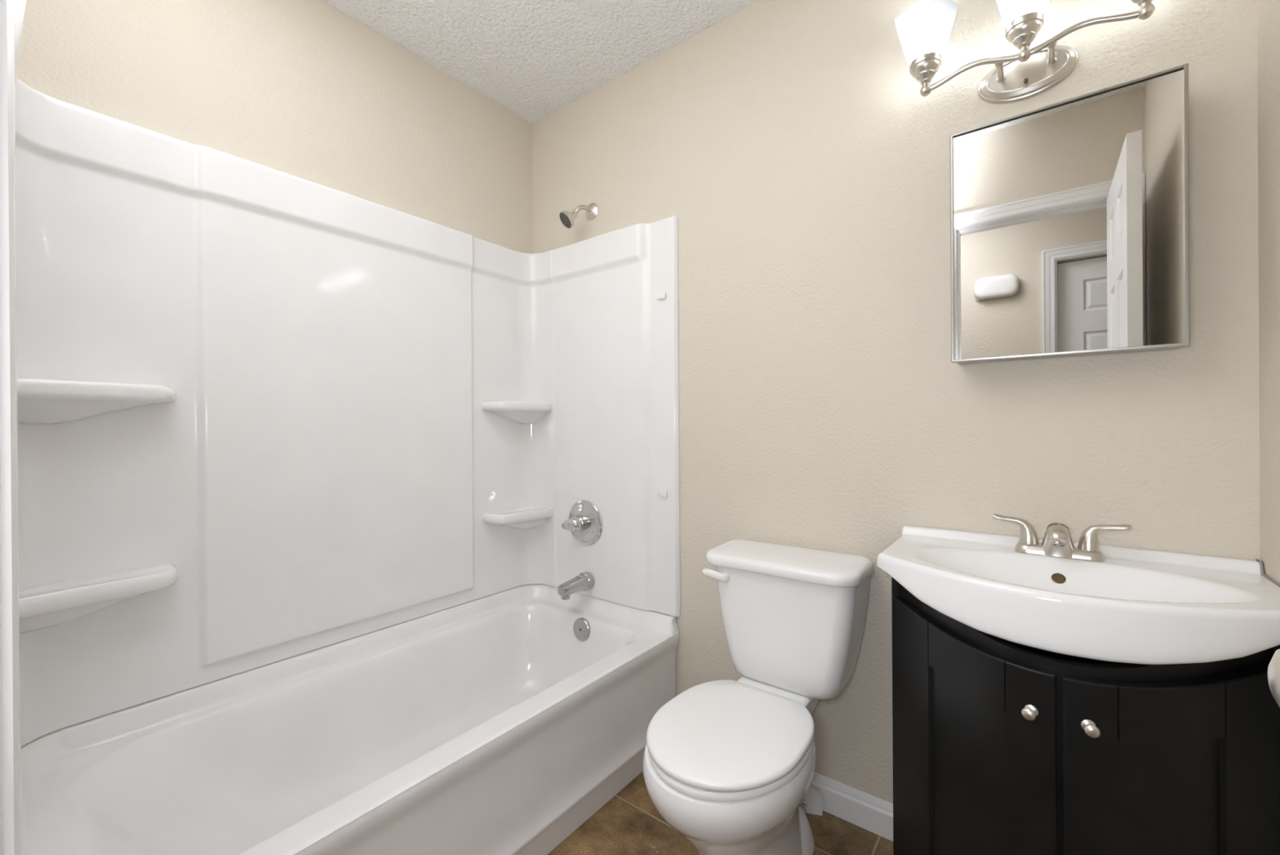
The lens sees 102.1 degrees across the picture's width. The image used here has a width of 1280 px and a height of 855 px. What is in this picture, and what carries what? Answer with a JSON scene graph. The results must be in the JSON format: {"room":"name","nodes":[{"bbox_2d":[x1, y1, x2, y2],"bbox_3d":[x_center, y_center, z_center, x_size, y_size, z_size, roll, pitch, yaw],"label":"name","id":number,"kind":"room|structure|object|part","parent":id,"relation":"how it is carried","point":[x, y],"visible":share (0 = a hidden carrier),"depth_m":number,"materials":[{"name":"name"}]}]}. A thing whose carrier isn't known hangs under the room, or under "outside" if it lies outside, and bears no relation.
{"room":"bathroom","nodes":[
{"label":"bathroom","id":0,"kind":"room"},
{"bbox_2d":[16,0,533,253],"bbox_3d":[-0.967,-0.105,1.698,0.100,2.440,1.519,0,0,38],"label":"wall","id":1,"kind":"structure","parent":0,"point":[304,89],"depth_m":1.55,"materials":[{"name":"beige paint"}]},
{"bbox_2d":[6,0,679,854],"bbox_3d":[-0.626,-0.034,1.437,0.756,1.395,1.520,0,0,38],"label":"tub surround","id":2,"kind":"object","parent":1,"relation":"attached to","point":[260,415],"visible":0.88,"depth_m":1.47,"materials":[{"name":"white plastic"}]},
{"bbox_3d":[-1.008,-0.031,0.810,0.594,1.395,0.060,0,0,38],"label":"panel","id":3,"kind":"part","parent":2,"relation":"part of","materials":[{"name":"white plastic"}]},
{"bbox_2d":[17,377,176,423],"bbox_3d":[-1.212,-0.053,1.159,0.128,0.090,0.276,0,0,38],"label":"shelf","id":4,"kind":"object","parent":2,"relation":"attached to","point":[40,400],"depth_m":1.14,"materials":[{"name":"white plastic"}]},
{"bbox_2d":[19,563,177,633],"bbox_3d":[-1.208,0.386,1.159,0.128,0.091,0.276,0,0,38],"label":"shelf","id":5,"kind":"object","parent":2,"relation":"attached to","point":[50,603],"depth_m":1.15,"materials":[{"name":"white plastic"}]},
{"bbox_3d":[-0.862,-0.033,1.617,0.162,1.395,1.517,0,0,38],"label":"panel","id":6,"kind":"part","parent":2,"relation":"part of","materials":[{"name":"white plastic"}]},
{"bbox_2d":[481,400,551,423],"bbox_3d":[-0.493,-0.059,2.089,0.128,0.090,0.264,0,0,38],"label":"shelf","id":7,"kind":"object","parent":2,"relation":"attached to","point":[493,411],"depth_m":2.07,"materials":[{"name":"white plastic"}]},
{"bbox_2d":[482,506,552,528],"bbox_3d":[-0.490,0.380,2.090,0.128,0.091,0.264,0,0,38],"label":"shelf","id":8,"kind":"object","parent":2,"relation":"attached to","point":[494,517],"depth_m":2.08,"materials":[{"name":"white plastic"}]},
{"bbox_2d":[557,571,593,599],"bbox_3d":[-0.249,0.603,1.973,0.068,0.074,0.139,0,0,38],"label":"tub spout","id":9,"kind":"object","parent":2,"relation":"attached to","point":[584,580],"visible":1,"depth_m":1.96,"materials":[{"name":"silver metal"}]},
{"bbox_2d":[560,595,569,599],"bbox_3d":[-0.280,0.634,1.939,0.034,0.012,0.034,0,0,38],"label":"outlet","id":10,"kind":"object","parent":9,"relation":"attached to","point":[562,597],"depth_m":1.92,"materials":[{"name":"silver metal"}]},
{"bbox_2d":[561,499,601,545],"bbox_3d":[-0.242,0.374,2.004,0.177,0.177,0.086,0,0,38],"label":"shower valve","id":11,"kind":"object","parent":2,"relation":"attached to","point":[584,522],"visible":1,"depth_m":2.00,"materials":[{"name":"silver metal"}]},
{"bbox_3d":[-0.265,0.374,1.994,0.082,0.059,0.043,0,0,38],"label":"handle","id":12,"kind":"part","parent":11,"relation":"part of","materials":[{"name":"silver metal"}]},
{"bbox_3d":[-0.112,-0.038,1.970,0.594,1.395,0.046,0,0,38],"label":"panel","id":13,"kind":"part","parent":2,"relation":"part of","materials":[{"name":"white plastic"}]},
{"bbox_2d":[323,0,758,124],"bbox_3d":[0.045,-1.370,0.319,3.400,0.080,2.650,0,0,38],"label":"ceiling","id":14,"kind":"structure","parent":0,"point":[533,59],"depth_m":1.76,"materials":[{"name":"white paint"}]},
{"bbox_2d":[547,771,893,854],"bbox_3d":[0.062,1.150,0.322,3.400,0.080,2.650,0,0,38],"label":"floor","id":15,"kind":"structure","parent":0,"point":[629,823],"depth_m":1.41,"materials":[{"name":"brown tile"}]},
{"bbox_2d":[20,583,679,854],"bbox_3d":[-0.617,0.890,1.437,0.747,0.446,1.506,0,0,38],"label":"bathtub","id":16,"kind":"object","parent":15,"relation":"on","point":[501,722],"visible":0.95,"depth_m":1.37,"materials":[{"name":"white plastic"}]},
{"bbox_3d":[-0.219,0.759,1.946,0.085,0.085,0.020,0,0,38],"label":"overflow plate","id":17,"kind":"part","parent":16,"relation":"part of","materials":[{"name":"silver metal"}]},
{"bbox_2d":[642,538,873,854],"bbox_3d":[0.273,0.730,1.275,0.433,0.756,0.661,0,0,38],"label":"toilet","id":18,"kind":"object","parent":15,"relation":"on","point":[729,766],"visible":1,"depth_m":1.27,"materials":[{"name":"white ceramic"}]},
{"bbox_3d":[0.214,0.418,1.463,0.079,0.033,0.027,0,0,13],"label":"flush lever","id":19,"kind":"part","parent":18,"relation":"part of","materials":[{"name":"white plastic"}]},
{"bbox_3d":[0.200,0.690,1.183,0.343,0.019,0.410,0,0,38],"label":"lid","id":20,"kind":"part","parent":18,"relation":"part of","materials":[{"name":"white plastic"}]},
{"bbox_3d":[0.199,0.711,1.182,0.344,0.018,0.406,0,0,38],"label":"seat","id":21,"kind":"part","parent":18,"relation":"part of","materials":[{"name":"white plastic"}]},
{"bbox_3d":[0.406,0.371,1.450,0.433,0.040,0.217,0,0,38],"label":"tank lid","id":22,"kind":"part","parent":18,"relation":"part of","materials":[{"name":"white ceramic"}]},
{"bbox_3d":[0.417,0.547,1.448,0.392,0.310,0.189,0,0,38],"label":"tank","id":23,"kind":"part","parent":18,"relation":"part of","materials":[{"name":"white ceramic"}]},
{"bbox_2d":[800,786,824,815],"bbox_3d":[0.477,1.061,1.494,0.102,0.088,0.023,0,0,21],"label":"vinyl offcut","id":24,"kind":"object","parent":15,"relation":"on","point":[813,802],"visible":0.48,"depth_m":1.48,"materials":[{"name":"white"}]},
{"bbox_2d":[891,576,1279,854],"bbox_3d":[0.808,0.717,1.003,0.617,0.775,0.450,0,0,38],"label":"vanity cabinet","id":25,"kind":"object","parent":15,"relation":"on","point":[1001,746],"visible":0.95,"depth_m":0.85,"materials":[{"name":"black paint"}]},
{"bbox_3d":[0.628,0.713,1.041,0.060,0.615,0.405,0,0,-10],"label":"door","id":26,"kind":"part","parent":25,"relation":"part of","materials":[{"name":"black paint"}]},
{"bbox_3d":[0.646,0.473,0.858,0.023,0.019,0.019,0,0,-40],"label":"knob","id":27,"kind":"part","parent":25,"relation":"part of","materials":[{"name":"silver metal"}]},
{"bbox_2d":[876,524,1279,664],"bbox_3d":[0.819,0.316,1.021,0.625,0.122,0.407,0,0,38],"label":"vanity sink","id":28,"kind":"object","parent":25,"relation":"in","point":[1135,605],"visible":0.95,"depth_m":0.93,"materials":[{"name":"white ceramic"}]},
{"bbox_2d":[992,513,1132,560],"bbox_3d":[0.891,0.238,1.103,0.235,0.078,0.105,0,0,38],"label":"bathroom faucet","id":29,"kind":"object","parent":28,"relation":"on","point":[1057,541],"visible":1,"depth_m":1.09,"materials":[{"name":"silver metal"}]},
{"bbox_3d":[0.849,0.229,1.171,0.084,0.060,0.036,0,0,38],"label":"handle","id":30,"kind":"part","parent":29,"relation":"part of","materials":[{"name":"silver metal"}]},
{"bbox_3d":[0.891,0.239,1.103,0.067,0.070,0.104,0,0,38],"label":"spout","id":31,"kind":"part","parent":29,"relation":"part of","materials":[{"name":"silver metal"}]},
{"bbox_3d":[0.908,0.267,1.125,0.153,0.019,0.050,0,0,38],"label":"plate","id":32,"kind":"part","parent":29,"relation":"part of","materials":[{"name":"silver metal"}]},
{"bbox_3d":[0.968,0.228,1.079,0.084,0.060,0.036,0,0,38],"label":"handle","id":33,"kind":"part","parent":29,"relation":"part of","materials":[{"name":"silver metal"}]},
{"bbox_3d":[0.707,0.473,0.811,0.019,0.019,0.023,0,0,25],"label":"knob","id":34,"kind":"part","parent":25,"relation":"part of","materials":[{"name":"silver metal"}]},
{"bbox_3d":[0.890,0.711,0.838,0.405,0.615,0.060,0,0,-5],"label":"door","id":35,"kind":"part","parent":25,"relation":"part of","materials":[{"name":"black paint"}]},
{"bbox_2d":[532,0,1260,803],"bbox_3d":[0.393,-0.114,1.670,2.286,2.440,0.100,0,0,38],"label":"wall","id":36,"kind":"structure","parent":0,"point":[797,154],"depth_m":1.42,"materials":[{"name":"beige paint"}]},
{"bbox_2d":[559,202,598,228],"bbox_3d":[-0.243,-0.829,2.014,0.148,0.122,0.068,0,0,-36],"label":"shower","id":37,"kind":"object","parent":36,"relation":"attached to","point":[567,218],"visible":1,"depth_m":2.00,"materials":[{"name":"silver metal"}]},
{"bbox_3d":[-0.221,-0.844,2.019,0.086,0.045,0.028,0,0,-38],"label":"arm","id":38,"kind":"part","parent":37,"relation":"part of","materials":[{"name":"silver metal"}]},
{"bbox_2d":[810,772,893,841],"bbox_3d":[0.419,1.060,1.585,0.707,0.092,0.013,0,0,38],"label":"baseboard","id":39,"kind":"structure","parent":36,"relation":"attached to","point":[871,813],"depth_m":1.44,"materials":[{"name":"white paint"}]},
{"bbox_2d":[893,0,1155,103],"bbox_3d":[0.849,-0.882,1.143,0.515,0.233,0.166,0,0,38],"label":"vanity light","id":40,"kind":"object","parent":36,"relation":"attached to","point":[923,29],"visible":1,"depth_m":1.19,"materials":[{"name":"silver metal"}]},
{"bbox_3d":[0.688,-0.938,1.247,0.103,0.119,0.103,0,0,-29],"label":"lamp shade","id":41,"kind":"part","parent":40,"relation":"part of","materials":[{"name":"white glass"}]},
{"bbox_3d":[0.829,-0.823,1.192,0.018,0.018,0.080,0,0,38],"label":"post","id":42,"kind":"part","parent":40,"relation":"part of","materials":[{"name":"silver metal"}]},
{"bbox_3d":[0.839,-0.939,1.130,0.103,0.119,0.103,0,0,-34],"label":"lamp shade","id":43,"kind":"part","parent":40,"relation":"part of","materials":[{"name":"white glass"}]},
{"bbox_3d":[0.895,-0.821,1.200,0.189,0.109,0.020,0,0,38],"label":"plate","id":44,"kind":"part","parent":40,"relation":"part of","materials":[{"name":"silver metal"}]},
{"bbox_3d":[0.902,-0.824,1.135,0.018,0.018,0.080,0,0,38],"label":"post","id":45,"kind":"part","parent":40,"relation":"part of","materials":[{"name":"silver metal"}]},
{"bbox_2d":[950,62,1190,364],"bbox_3d":[0.915,-0.422,1.137,0.390,0.535,0.099,0,0,38],"label":"medicine cabinet","id":46,"kind":"object","parent":36,"relation":"attached to","point":[1069,218],"visible":1,"depth_m":1.08,"materials":[{"name":"silver metal"}]},
{"bbox_2d":[1257,0,1279,583],"bbox_3d":[0.762,-0.115,0.361,0.100,2.440,1.519,0,0,38],"label":"wall","id":47,"kind":"structure","parent":0,"point":[1268,11],"depth_m":0.94,"materials":[{"name":"beige paint"}]},
{"bbox_2d":[1267,648,1279,707],"bbox_3d":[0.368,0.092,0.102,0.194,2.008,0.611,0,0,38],"label":"toilet paper roll","id":48,"kind":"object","parent":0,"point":[1273,668],"depth_m":0.37,"materials":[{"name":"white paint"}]},
{"bbox_3d":[-0.200,-0.108,0.075,3.300,2.440,0.111,0,0,38],"label":"wall","id":49,"kind":"structure","parent":0,"visible":0},
{"bbox_2d":[0,0,13,854],"bbox_3d":[-0.015,0.063,0.015,0.708,2.096,0.018,0,0,38],"label":"trim","id":50,"kind":"structure","parent":49,"relation":"attached to","point":[6,766],"depth_m":0.23,"materials":[{"name":"white paint"}]}
]}

